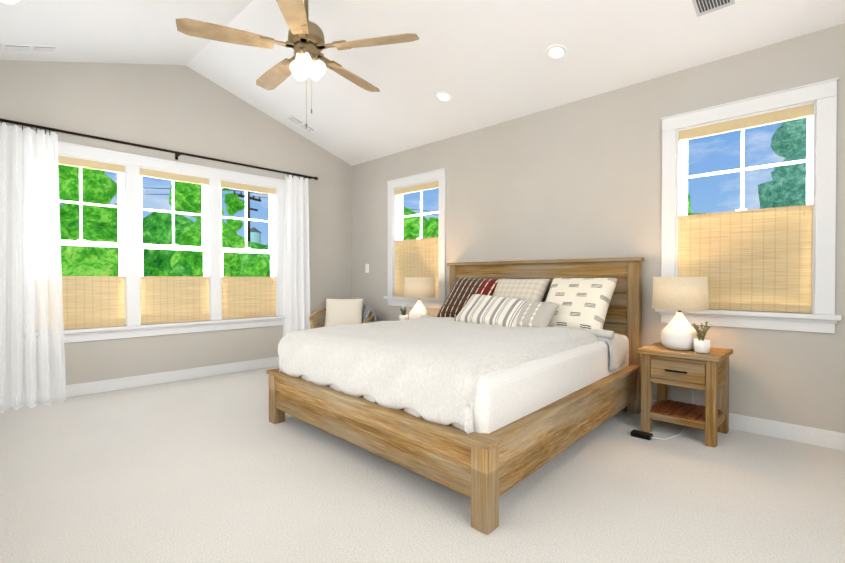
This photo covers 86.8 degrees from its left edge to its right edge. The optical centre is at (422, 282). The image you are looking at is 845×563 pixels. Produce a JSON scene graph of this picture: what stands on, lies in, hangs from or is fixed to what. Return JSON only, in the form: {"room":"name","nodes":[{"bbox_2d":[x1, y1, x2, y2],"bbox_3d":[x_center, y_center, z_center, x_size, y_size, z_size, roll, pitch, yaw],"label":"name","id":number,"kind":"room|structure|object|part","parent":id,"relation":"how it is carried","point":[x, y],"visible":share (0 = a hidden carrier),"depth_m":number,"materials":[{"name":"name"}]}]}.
{"room":"bedroom","nodes":[
{"label":"bedroom","id":0,"kind":"room"},
{"bbox_2d":[0,60,351,384],"bbox_3d":[-2.518,-0.652,4.708,0.150,3.320,4.560,1,1,44],"label":"wall","id":1,"kind":"structure","parent":0,"point":[183,108],"depth_m":4.61,"materials":[{"name":"grey paint"}]},
{"bbox_2d":[22,141,285,342],"bbox_3d":[-2.561,-0.360,4.624,0.210,1.767,2.475,1,1,44],"label":"triple window","id":2,"kind":"structure","parent":1,"relation":"in","point":[131,300],"depth_m":4.53,"materials":[{"name":"white wood"}]},
{"bbox_3d":[-2.588,-0.379,4.649,0.039,1.420,2.129,1,1,44],"label":"glass","id":3,"kind":"part","parent":2,"relation":"part of","materials":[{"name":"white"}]},
{"bbox_2d":[0,118,317,412],"bbox_3d":[-2.425,-0.163,4.524,0.245,2.345,3.190,1,1,44],"label":"curtain rod","id":4,"kind":"object","parent":1,"relation":"attached to","point":[32,371],"visible":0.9,"depth_m":3.75,"materials":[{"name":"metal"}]},
{"bbox_2d":[0,123,66,412],"bbox_3d":[-3.267,-0.133,3.649,0.231,2.302,0.570,1,1,44],"label":"curtain","id":5,"kind":"object","parent":4,"relation":"hanging from","point":[32,369],"depth_m":3.71,"materials":[{"name":"white fabric"}]},
{"bbox_2d":[283,175,310,335],"bbox_3d":[-1.521,-0.151,5.459,0.207,2.302,0.360,1,1,44],"label":"curtain","id":6,"kind":"object","parent":4,"relation":"hanging from","point":[296,275],"depth_m":5.46,"materials":[{"name":"white fabric"}]},
{"bbox_2d":[66,357,278,397],"bbox_3d":[-2.459,0.954,4.667,0.014,0.108,4.200,1,1,44],"label":"baseboard","id":7,"kind":"structure","parent":1,"relation":"attached to","point":[80,389],"depth_m":4.51,"materials":[{"name":"white wood"}]},
{"bbox_2d":[384,168,445,308],"bbox_3d":[-0.052,-0.497,5.345,1.020,1.567,0.210,1,1,44],"label":"window","id":8,"kind":"structure","parent":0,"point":[421,257],"depth_m":5.34,"materials":[{"name":"white wood"}]},
{"bbox_3d":[-0.031,-0.504,5.367,0.840,1.410,0.150,1,1,44],"label":"frame","id":9,"kind":"part","parent":8,"relation":"part of","materials":[{"name":"white wood"}]},
{"bbox_2d":[0,366,844,562],"bbox_3d":[-0.195,1.090,2.467,6.930,0.120,4.860,1,1,44],"label":"floor","id":10,"kind":"structure","parent":0,"point":[220,468],"depth_m":2.17,"materials":[{"name":"carpet"}]},
{"bbox_2d":[309,299,376,328],"bbox_3d":[-0.961,0.600,5.463,0.760,0.804,0.801,1,1,44],"label":"chair","id":11,"kind":"object","parent":10,"relation":"on","point":[346,311],"visible":0.5,"depth_m":5.50,"materials":[{"name":"fabric"}]},
{"bbox_3d":[-0.979,0.644,5.444,0.760,0.717,0.748,1,1,44],"label":"frame","id":12,"kind":"part","parent":11,"relation":"part of","materials":[{"name":"wicker"}]},
{"bbox_2d":[324,299,362,326],"bbox_3d":[-0.978,0.387,5.559,0.500,0.420,0.150,0,-15,2],"label":"cushion","id":13,"kind":"object","parent":11,"relation":"on","point":[338,311],"depth_m":5.50,"materials":[{"name":"beige fabric"}]},
{"bbox_2d":[362,304,376,322],"bbox_3d":[-0.716,0.490,5.602,0.411,0.472,0.259,1,1,44],"label":"throw","id":14,"kind":"object","parent":11,"relation":"on","point":[367,311],"depth_m":5.57,"materials":[{"name":"grey fabric"}]},
{"bbox_2d":[266,257,643,534],"bbox_3d":[0.298,0.411,3.342,2.096,1.220,2.247,1,1,44],"label":"bed","id":15,"kind":"object","parent":10,"relation":"on","point":[487,386],"visible":1,"depth_m":2.60,"materials":[{"name":"white fabric"}]},
{"bbox_2d":[278,317,597,433],"bbox_3d":[0.120,0.486,3.153,1.841,0.326,1.667,1,1,44],"label":"duvet","id":16,"kind":"object","parent":15,"relation":"on","point":[427,373],"depth_m":2.50,"materials":[{"name":"white fabric"}]},
{"bbox_2d":[437,277,499,317],"bbox_3d":[0.447,0.172,4.349,0.580,0.580,0.170,4,-35,46],"label":"pillow","id":17,"kind":"object","parent":15,"relation":"on","point":[463,288],"depth_m":4.31,"materials":[{"name":"brown fabric"}]},
{"bbox_3d":[0.298,0.569,3.343,1.938,0.325,2.072,1,1,44],"label":"mattress","id":18,"kind":"part","parent":15,"relation":"part of","materials":[{"name":"white fabric"}]},
{"bbox_2d":[597,333,627,370],"bbox_3d":[0.746,0.489,3.864,1.904,0.238,0.370,1,1,44],"label":"blanket","id":19,"kind":"object","parent":15,"relation":"on","point":[615,344],"depth_m":3.16,"materials":[{"name":"white fabric"}]},
{"bbox_2d":[631,426,687,440],"bbox_3d":[1.692,1.008,3.128,0.234,0.030,0.620,1,1,44],"label":"power strip","id":20,"kind":"object","parent":10,"relation":"on","point":[642,435],"visible":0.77,"depth_m":2.95,"materials":[{"name":"black plastic"}]},
{"bbox_2d":[637,342,732,447],"bbox_3d":[1.803,0.739,3.070,0.480,0.570,0.445,1,1,44],"label":"nightstand","id":21,"kind":"object","parent":10,"relation":"on","point":[662,367],"visible":1,"depth_m":2.96,"materials":[{"name":"brown wood"}]},
{"bbox_2d":[652,277,708,403],"bbox_3d":[1.804,0.480,3.111,0.339,1.046,0.440,1,1,44],"label":"lamp","id":22,"kind":"object","parent":21,"relation":"on","point":[679,294],"visible":1,"depth_m":2.97,"materials":[{"name":"ceramic"}]},
{"bbox_3d":[1.769,0.068,3.071,0.339,0.220,0.339,1,1,44],"label":"lamp shade","id":23,"kind":"part","parent":22,"relation":"part of","materials":[{"name":"beige fabric"}]},
{"bbox_2d":[692,321,710,352],"bbox_3d":[1.836,0.354,2.924,0.146,0.201,0.122,1,1,44],"label":"plant","id":24,"kind":"object","parent":21,"relation":"on","point":[701,344],"visible":1,"depth_m":2.90,"materials":[{"name":"ceramic"}]},
{"bbox_3d":[1.825,0.413,2.916,0.094,0.082,0.094,1,1,44],"label":"pot","id":25,"kind":"part","parent":24,"relation":"part of","materials":[{"name":"ceramic"}]},
{"bbox_3d":[-0.025,0.721,4.847,0.480,0.570,0.445,1,1,44],"label":"nightstand","id":26,"kind":"object","parent":10,"relation":"on","visible":0},
{"bbox_2d":[399,307,407,320],"bbox_3d":[-0.201,0.333,4.898,0.111,0.204,0.125,1,1,44],"label":"plant","id":27,"kind":"object","parent":26,"relation":"on","point":[403,317],"visible":0.94,"depth_m":4.87,"materials":[{"name":"ceramic"}]},
{"bbox_3d":[-0.208,0.394,4.899,0.094,0.082,0.094,1,1,44],"label":"pot","id":28,"kind":"part","parent":27,"relation":"part of","materials":[{"name":"ceramic"}]},
{"bbox_2d":[404,277,434,318],"bbox_3d":[0.001,0.463,4.865,0.339,1.046,0.440,1,1,44],"label":"lamp","id":29,"kind":"object","parent":26,"relation":"on","point":[419,287],"visible":0.75,"depth_m":4.70,"materials":[{"name":"fabric"}]},
{"bbox_3d":[-0.034,0.050,4.824,0.339,0.220,0.339,1,1,44],"label":"lamp shade","id":30,"kind":"part","parent":29,"relation":"part of","materials":[{"name":"beige fabric"}]},
{"bbox_2d":[0,0,844,165],"bbox_3d":[-0.195,-1.933,2.437,6.930,0.893,4.860,1,1,44],"label":"ceiling","id":31,"kind":"structure","parent":0,"point":[484,63],"depth_m":3.61,"materials":[{"name":"white paint"}]},
{"bbox_2d":[0,0,24,5],"bbox_3d":[-2.637,-1.805,2.846,0.164,0.056,0.158,1,1,44],"label":"recessed light","id":32,"kind":"object","parent":31,"relation":"in","point":[12,2],"visible":1,"depth_m":2.88,"materials":[{"name":"white plastic"}]},
{"bbox_2d":[0,43,58,52],"bbox_3d":[-3.113,-1.865,3.546,0.130,0.114,0.346,1,1,44],"label":"ceiling vent","id":33,"kind":"object","parent":31,"relation":"in","point":[28,48],"visible":1,"depth_m":3.53,"materials":[{"name":"white plastic"}]},
{"bbox_2d":[176,0,418,127],"bbox_3d":[-0.803,-1.640,3.053,1.457,1.212,1.492,1,1,44],"label":"ceiling fan","id":34,"kind":"object","parent":31,"relation":"hanging from","point":[306,42],"visible":1,"depth_m":2.91,"materials":[{"name":"beige wood"}]},
{"bbox_2d":[286,114,316,132],"bbox_3d":[-1.442,-1.895,5.322,0.130,0.114,0.346,1,1,44],"label":"ceiling vent","id":35,"kind":"object","parent":31,"relation":"in","point":[297,121],"visible":1,"depth_m":5.31,"materials":[{"name":"white plastic"}]},
{"bbox_2d":[435,91,451,102],"bbox_3d":[0.202,-1.768,4.248,0.164,0.056,0.158,1,1,44],"label":"recessed light","id":36,"kind":"object","parent":31,"relation":"in","point":[443,96],"visible":1,"depth_m":4.25,"materials":[{"name":"white plastic"}]},
{"bbox_2d":[546,44,567,59],"bbox_3d":[1.026,-1.766,3.419,0.164,0.056,0.158,1,1,44],"label":"recessed light","id":37,"kind":"object","parent":31,"relation":"in","point":[556,51],"visible":1,"depth_m":3.42,"materials":[{"name":"white plastic"}]},
{"bbox_2d":[692,0,734,16],"bbox_3d":[1.707,-1.779,2.666,0.200,0.132,0.404,1,1,44],"label":"ceiling vent","id":38,"kind":"object","parent":31,"relation":"in","point":[702,7],"visible":1,"depth_m":2.78,"materials":[{"name":"grey metal"}]},
{"bbox_2d":[352,23,844,432],"bbox_3d":[1.342,-0.321,4.034,6.630,2.670,0.150,1,1,44],"label":"wall","id":39,"kind":"structure","parent":0,"point":[580,179],"depth_m":3.68,"materials":[{"name":"grey paint"}]},
{"bbox_2d":[365,264,368,272],"bbox_3d":[-0.739,-0.195,5.947,0.072,0.116,0.008,1,1,44],"label":"switch plate","id":40,"kind":"object","parent":39,"relation":"attached to","point":[366,268],"visible":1,"depth_m":5.94,"materials":[{"name":"white plastic"}]},
{"bbox_2d":[395,181,438,297],"bbox_3d":[-0.067,-0.503,5.330,0.772,1.342,0.040,1,1,44],"label":"shade","id":41,"kind":"object","parent":39,"relation":"attached to","point":[419,257],"depth_m":5.34,"materials":[{"name":"beige"}]},
{"bbox_2d":[625,399,844,450],"bbox_3d":[1.285,0.961,3.988,6.330,0.108,0.014,1,1,44],"label":"baseboard","id":42,"kind":"structure","parent":39,"relation":"attached to","point":[806,435],"depth_m":2.91,"materials":[{"name":"white wood"}]},
{"bbox_2d":[678,103,813,312],"bbox_3d":[2.215,-0.481,3.112,0.794,1.342,0.040,1,1,44],"label":"shade","id":43,"kind":"object","parent":39,"relation":"attached to","point":[753,260],"depth_m":3.06,"materials":[{"name":"beige"}]},
{"bbox_2d":[655,77,841,333],"bbox_3d":[2.229,-0.475,3.127,1.042,1.567,0.210,1,1,44],"label":"window","id":44,"kind":"structure","parent":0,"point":[771,264],"depth_m":3.02,"materials":[{"name":"white wood"}]},
{"bbox_3d":[2.250,-0.482,3.149,0.862,1.410,0.150,1,1,44],"label":"frame","id":45,"kind":"part","parent":44,"relation":"part of","materials":[{"name":"white wood"}]},
{"bbox_3d":[2.256,-0.494,3.154,0.696,1.220,0.039,1,1,44],"label":"glass","id":46,"kind":"part","parent":44,"relation":"part of","materials":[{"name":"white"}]},
{"label":"outside","id":47,"kind":"structure","parent":0,"visible":0},
{"bbox_2d":[60,217,86,226],"bbox_3d":[-12.637,1.019,13.833,4.351,7.806,4.888,1,1,44],"label":"tree","id":48,"kind":"object","parent":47,"point":[74,222],"depth_m":14.11,"materials":[{"name":"green plant"}]},
{"bbox_2d":[58,164,117,229],"bbox_3d":[-12.665,-0.934,16.548,2.398,11.654,2.899,1,1,44],"label":"tree","id":49,"kind":"object","parent":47,"point":[95,192],"depth_m":16.05,"materials":[{"name":"green plant"}]},
{"bbox_2d":[60,220,165,275],"bbox_3d":[-10.719,1.453,14.318,4.578,6.931,4.505,1,1,44],"label":"tree","id":50,"kind":"object","parent":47,"point":[89,263],"depth_m":13.07,"materials":[{"name":"green plant"}]},
{"bbox_2d":[142,211,196,275],"bbox_3d":[-8.963,1.205,15.404,4.463,7.405,4.267,1,1,44],"label":"tree","id":51,"kind":"object","parent":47,"point":[153,222],"depth_m":14.51,"materials":[{"name":"green plant"}]},
{"bbox_2d":[169,181,244,231],"bbox_3d":[-8.861,-1.244,18.797,2.874,12.230,3.220,1,1,44],"label":"tree","id":52,"kind":"object","parent":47,"point":[233,207],"depth_m":18.12,"materials":[{"name":"green plant"}]},
{"bbox_2d":[163,219,269,276],"bbox_3d":[-7.571,1.291,16.118,4.308,7.219,3.904,1,1,44],"label":"tree","id":53,"kind":"object","parent":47,"point":[232,238],"depth_m":14.96,"materials":[{"name":"green plant"}]},
{"bbox_2d":[231,242,269,276],"bbox_3d":[-6.155,1.666,16.983,3.431,6.452,3.546,1,1,44],"label":"tree","id":54,"kind":"object","parent":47,"point":[246,260],"depth_m":15.95,"materials":[{"name":"green plant"}]},
{"bbox_2d":[250,227,260,243],"bbox_3d":[-30.250,-2.889,80.017,3.243,14.304,3.214,1,1,44],"label":"tower","id":55,"kind":"structure","parent":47,"point":[255,233],"depth_m":79.06,"materials":[{"name":"teal metal"}]},
{"bbox_2d":[151,188,435,242],"bbox_3d":[-9.817,-0.345,25.099,80.108,10.300,1.722,0,1,-22],"label":"pole","id":56,"kind":"object","parent":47,"point":[249,198],"depth_m":24.97,"materials":[{"name":"brown wood"}]},
{"bbox_2d":[403,206,417,213],"bbox_3d":[-0.662,0.225,25.471,7.165,9.163,6.818,1,1,44],"label":"tree","id":57,"kind":"object","parent":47,"point":[405,209],"depth_m":24.21,"materials":[{"name":"green plant"}]},
{"bbox_2d":[403,212,438,239],"bbox_3d":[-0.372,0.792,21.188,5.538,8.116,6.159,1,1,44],"label":"tree","id":58,"kind":"object","parent":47,"point":[429,226],"depth_m":18.93,"materials":[{"name":"green plant"}]},
{"bbox_2d":[688,194,705,214],"bbox_3d":[7.630,0.998,14.440,5.289,7.837,5.533,1,1,44],"label":"tree","id":59,"kind":"object","parent":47,"point":[689,208],"depth_m":13.97,"materials":[{"name":"green plant"}]},
{"bbox_2d":[758,117,806,208],"bbox_3d":[12.505,-1.491,14.205,4.432,12.809,5.008,1,1,44],"label":"tree","id":60,"kind":"object","parent":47,"point":[791,150],"depth_m":13.82,"materials":[{"name":"green plant"}]}
]}

